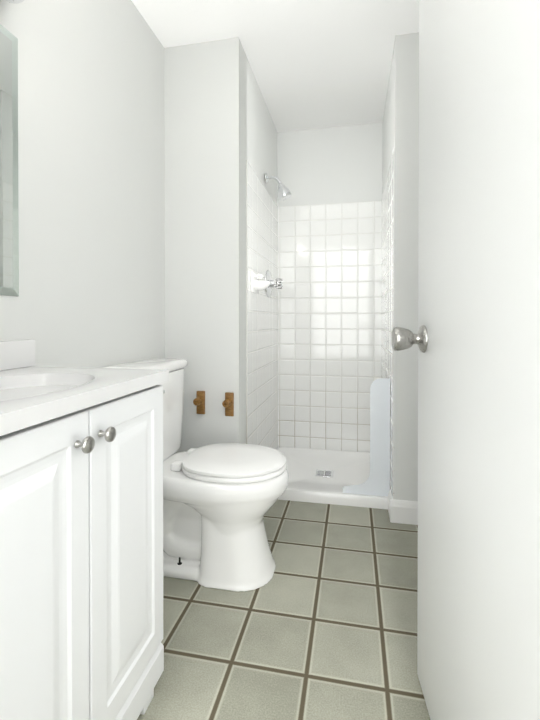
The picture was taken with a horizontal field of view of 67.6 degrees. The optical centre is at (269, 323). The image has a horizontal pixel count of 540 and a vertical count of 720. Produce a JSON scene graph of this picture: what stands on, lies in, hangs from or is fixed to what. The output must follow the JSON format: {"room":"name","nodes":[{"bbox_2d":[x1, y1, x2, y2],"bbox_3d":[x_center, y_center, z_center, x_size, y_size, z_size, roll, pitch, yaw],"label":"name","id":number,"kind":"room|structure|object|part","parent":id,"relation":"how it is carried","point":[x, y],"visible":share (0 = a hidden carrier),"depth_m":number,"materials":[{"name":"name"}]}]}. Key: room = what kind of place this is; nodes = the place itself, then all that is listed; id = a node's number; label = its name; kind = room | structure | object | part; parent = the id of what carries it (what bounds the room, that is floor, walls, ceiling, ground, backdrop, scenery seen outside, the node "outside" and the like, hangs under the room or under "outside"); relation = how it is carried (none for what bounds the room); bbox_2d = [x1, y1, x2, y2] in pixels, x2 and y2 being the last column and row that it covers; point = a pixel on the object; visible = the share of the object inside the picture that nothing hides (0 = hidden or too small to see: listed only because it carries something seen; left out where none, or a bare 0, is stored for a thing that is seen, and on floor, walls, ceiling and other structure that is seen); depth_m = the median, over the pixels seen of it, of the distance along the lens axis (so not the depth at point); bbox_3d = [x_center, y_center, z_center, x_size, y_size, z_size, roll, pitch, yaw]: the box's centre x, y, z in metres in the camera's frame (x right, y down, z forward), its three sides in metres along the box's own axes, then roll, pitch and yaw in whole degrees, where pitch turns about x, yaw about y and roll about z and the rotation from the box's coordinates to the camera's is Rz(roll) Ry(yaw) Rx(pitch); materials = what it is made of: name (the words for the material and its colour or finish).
{"room":"bathroom","nodes":[
{"label":"bathroom","id":0,"kind":"room"},
{"bbox_2d":[0,0,164,367],"bbox_3d":[-0.845,-0.199,0.655,0.100,2.290,2.740,0,0,12],"label":"wall","id":1,"kind":"structure","parent":0,"point":[91,167],"depth_m":1.41,"materials":[{"name":"white paint"}]},
{"bbox_2d":[0,24,18,295],"bbox_3d":[-0.758,-0.428,0.809,0.005,0.710,0.621,0,0,12],"label":"mirror","id":2,"kind":"object","parent":1,"relation":"attached to","point":[9,249],"visible":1,"depth_m":1.08,"materials":[{"name":"clear glass"}]},
{"bbox_2d":[6,0,23,3],"bbox_3d":[-0.651,-0.873,0.776,0.226,0.092,0.545,0,0,12],"label":"sconce","id":3,"kind":"object","parent":1,"relation":"attached to","point":[15,1],"visible":1,"depth_m":1.04,"materials":[{"name":"silver metal"}]},
{"bbox_2d":[0,340,34,370],"bbox_3d":[-0.742,0.086,0.846,0.020,0.076,0.628,0,0,12],"label":"backsplash","id":4,"kind":"structure","parent":1,"relation":"attached to","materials":[{"name":"white stone"}]},
{"bbox_2d":[164,37,276,453],"bbox_3d":[-0.273,-0.211,2.487,0.479,2.290,1.080,0,0,12],"label":"wall","id":5,"kind":"structure","parent":0,"point":[220,129],"depth_m":1.95,"materials":[{"name":"white paint"}]},
{"bbox_2d":[193,391,204,413],"bbox_3d":[-0.339,0.382,1.922,0.042,0.112,0.060,0,0,12],"label":"paper holder","id":6,"kind":"object","parent":5,"relation":"attached to","point":[199,401],"visible":1,"depth_m":1.94,"materials":[{"name":"brown wood"}]},
{"bbox_3d":[-0.342,0.370,1.917,0.038,0.038,0.048,0,0,12],"label":"arm","id":7,"kind":"part","parent":6,"relation":"part of"},
{"bbox_2d":[222,392,233,415],"bbox_3d":[-0.198,0.385,1.893,0.042,0.112,0.060,0,0,12],"label":"paper holder","id":8,"kind":"object","parent":5,"relation":"attached to","point":[228,403],"visible":1,"depth_m":1.91,"materials":[{"name":"brown wood"}]},
{"bbox_3d":[-0.201,0.373,1.888,0.038,0.038,0.048,0,0,12],"label":"arm","id":9,"kind":"part","parent":8,"relation":"part of"},
{"bbox_2d":[246,160,277,448],"bbox_3d":[-0.031,0.028,2.458,0.006,1.708,0.854,0,0,12],"label":"wall tile","id":10,"kind":"structure","parent":5,"relation":"attached to","point":[261,327],"depth_m":2.35,"materials":[{"name":"white tile"}]},
{"bbox_2d":[251,271,270,293],"bbox_3d":[-0.041,-0.219,2.169,0.089,0.110,0.156,0,0,12],"label":"soap dish","id":11,"kind":"object","parent":10,"relation":"attached to","point":[257,285],"visible":1,"depth_m":2.13,"materials":[{"name":"white ceramic"}]},
{"bbox_2d":[253,281,270,290],"bbox_3d":[-0.038,-0.202,2.168,0.082,0.046,0.140,0,0,12],"label":"tray","id":12,"kind":"object","parent":11,"relation":"on","point":[257,285],"depth_m":2.13,"materials":[{"name":"white ceramic"}]},
{"bbox_2d":[265,270,282,297],"bbox_3d":[0.033,-0.249,2.524,0.092,0.172,0.172,0,0,12],"label":"shower valve","id":13,"kind":"object","parent":10,"relation":"attached to","point":[277,283],"visible":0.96,"depth_m":2.50,"materials":[{"name":"silver metal"}]},
{"bbox_3d":[0.052,-0.249,2.522,0.048,0.064,0.063,0,0,12],"label":"knob","id":14,"kind":"part","parent":13,"relation":"part of","materials":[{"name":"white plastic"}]},
{"bbox_2d":[265,173,291,200],"bbox_3d":[0.053,-0.832,2.451,0.158,0.172,0.084,0,0,12],"label":"shower head","id":15,"kind":"object","parent":10,"relation":"attached to","point":[284,192],"visible":1,"depth_m":2.43},
{"bbox_3d":[0.023,-0.874,2.452,0.090,0.053,0.020,0,0,12],"label":"arm","id":16,"kind":"part","parent":15,"relation":"part of"},
{"bbox_2d":[132,0,418,131],"bbox_3d":[-0.008,-1.376,1.025,1.585,0.060,3.820,0,0,12],"label":"ceiling","id":17,"kind":"structure","parent":0,"point":[315,64],"depth_m":1.94,"materials":[{"name":"white paint"}]},
{"bbox_2d":[137,499,429,719],"bbox_3d":[-0.008,0.974,1.042,1.585,0.060,3.820,0,0,12],"label":"floor","id":18,"kind":"structure","parent":0,"point":[321,624],"depth_m":1.23,"materials":[{"name":"tile"}]},
{"bbox_2d":[0,340,168,719],"bbox_3d":[-0.532,0.476,0.805,0.449,0.938,0.628,0,0,12],"label":"bathroom vanity","id":19,"kind":"object","parent":18,"relation":"on","point":[81,543],"visible":1,"depth_m":0.76,"materials":[{"name":"white wood"}]},
{"bbox_3d":[-0.381,0.500,0.619,0.018,0.669,0.300,0,0,12],"label":"door","id":20,"kind":"part","parent":19,"relation":"part of","materials":[{"name":"white wood"}]},
{"bbox_3d":[-0.334,0.218,0.725,0.030,0.030,0.030,0,0,12],"label":"knob","id":21,"kind":"part","parent":19,"relation":"part of","materials":[{"name":"silver metal"}]},
{"bbox_3d":[-0.320,0.217,0.791,0.030,0.030,0.030,0,0,12],"label":"knob","id":22,"kind":"part","parent":19,"relation":"part of","materials":[{"name":"silver metal"}]},
{"bbox_3d":[-0.319,0.498,0.917,0.018,0.669,0.300,0,0,12],"label":"door","id":23,"kind":"part","parent":19,"relation":"part of","materials":[{"name":"white wood"}]},
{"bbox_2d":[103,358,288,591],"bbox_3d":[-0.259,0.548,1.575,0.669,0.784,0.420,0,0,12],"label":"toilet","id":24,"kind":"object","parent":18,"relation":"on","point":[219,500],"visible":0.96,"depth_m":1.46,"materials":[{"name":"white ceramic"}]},
{"bbox_3d":[-0.489,0.176,1.621,0.198,0.041,0.420,0,0,12],"label":"lid","id":25,"kind":"part","parent":24,"relation":"part of","materials":[{"name":"white ceramic"}]},
{"bbox_3d":[-0.492,0.373,1.623,0.176,0.350,0.394,0,0,12],"label":"tank","id":26,"kind":"part","parent":24,"relation":"part of","materials":[{"name":"white ceramic"}]},
{"bbox_3d":[-0.132,0.540,1.549,0.394,0.018,0.342,0,0,12],"label":"seat","id":27,"kind":"part","parent":24,"relation":"part of","materials":[{"name":"white plastic"}]},
{"bbox_2d":[277,447,387,508],"bbox_3d":[0.332,0.906,2.451,0.708,0.055,0.719,0,0,12],"label":"shower pan","id":28,"kind":"object","parent":18,"relation":"on","point":[324,476],"visible":0.65,"depth_m":2.40,"materials":[{"name":"white plastic"}]},
{"bbox_3d":[0.332,0.912,2.451,0.104,0.003,0.104,0,0,12],"label":"plate","id":29,"kind":"part","parent":28,"relation":"part of","materials":[{"name":"silver metal"}]},
{"bbox_2d":[343,378,389,495],"bbox_3d":[0.496,0.579,2.086,0.237,0.603,0.030,0,0,12],"label":"guard","id":30,"kind":"object","parent":28,"relation":"on","point":[377,483],"visible":0.9,"depth_m":2.06,"materials":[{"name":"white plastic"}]},
{"bbox_2d":[277,122,381,447],"bbox_3d":[0.603,-0.214,2.810,1.106,2.290,0.094,0,0,12],"label":"wall","id":31,"kind":"structure","parent":0,"point":[338,164],"depth_m":2.79,"materials":[{"name":"white paint"}]},
{"bbox_2d":[278,201,380,451],"bbox_3d":[0.405,0.025,2.801,0.710,1.708,0.006,0,0,12],"label":"wall tile","id":32,"kind":"structure","parent":31,"relation":"attached to","point":[329,319],"depth_m":2.80,"materials":[{"name":"white tile"}]},
{"bbox_2d":[382,32,418,517],"bbox_3d":[0.803,-0.210,2.288,0.303,2.290,0.846,0,0,12],"label":"wall","id":33,"kind":"structure","parent":0,"point":[400,129],"depth_m":1.89,"materials":[{"name":"white paint"}]},
{"bbox_2d":[381,149,394,498],"bbox_3d":[0.671,0.029,2.317,0.006,1.708,0.846,0,0,12],"label":"wall tile","id":34,"kind":"structure","parent":33,"relation":"attached to","point":[388,277],"depth_m":2.11,"materials":[{"name":"white tile"}]},
{"bbox_2d":[390,499,417,524],"bbox_3d":[0.717,0.885,1.875,0.303,0.105,0.013,0,0,12],"label":"baseboard","id":35,"kind":"structure","parent":33,"relation":"attached to","point":[404,511],"depth_m":1.89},
{"bbox_3d":[0.284,-0.066,0.229,0.018,2.030,0.110,0,0,12],"label":"trim","id":36,"kind":"structure","parent":0,"visible":0},
{"bbox_2d":[391,0,539,719],"bbox_3d":[0.339,-0.072,0.695,0.192,2.020,0.760,0,0,12],"label":"door","id":37,"kind":"structure","parent":36,"relation":"attached to","point":[476,338],"depth_m":0.67,"materials":[{"name":"white paint"}]},
{"bbox_3d":[0.348,0.039,1.015,0.081,0.069,0.070,0,0,12],"label":"knob","id":38,"kind":"part","parent":37,"relation":"part of","materials":[{"name":"silver metal"}]}
]}

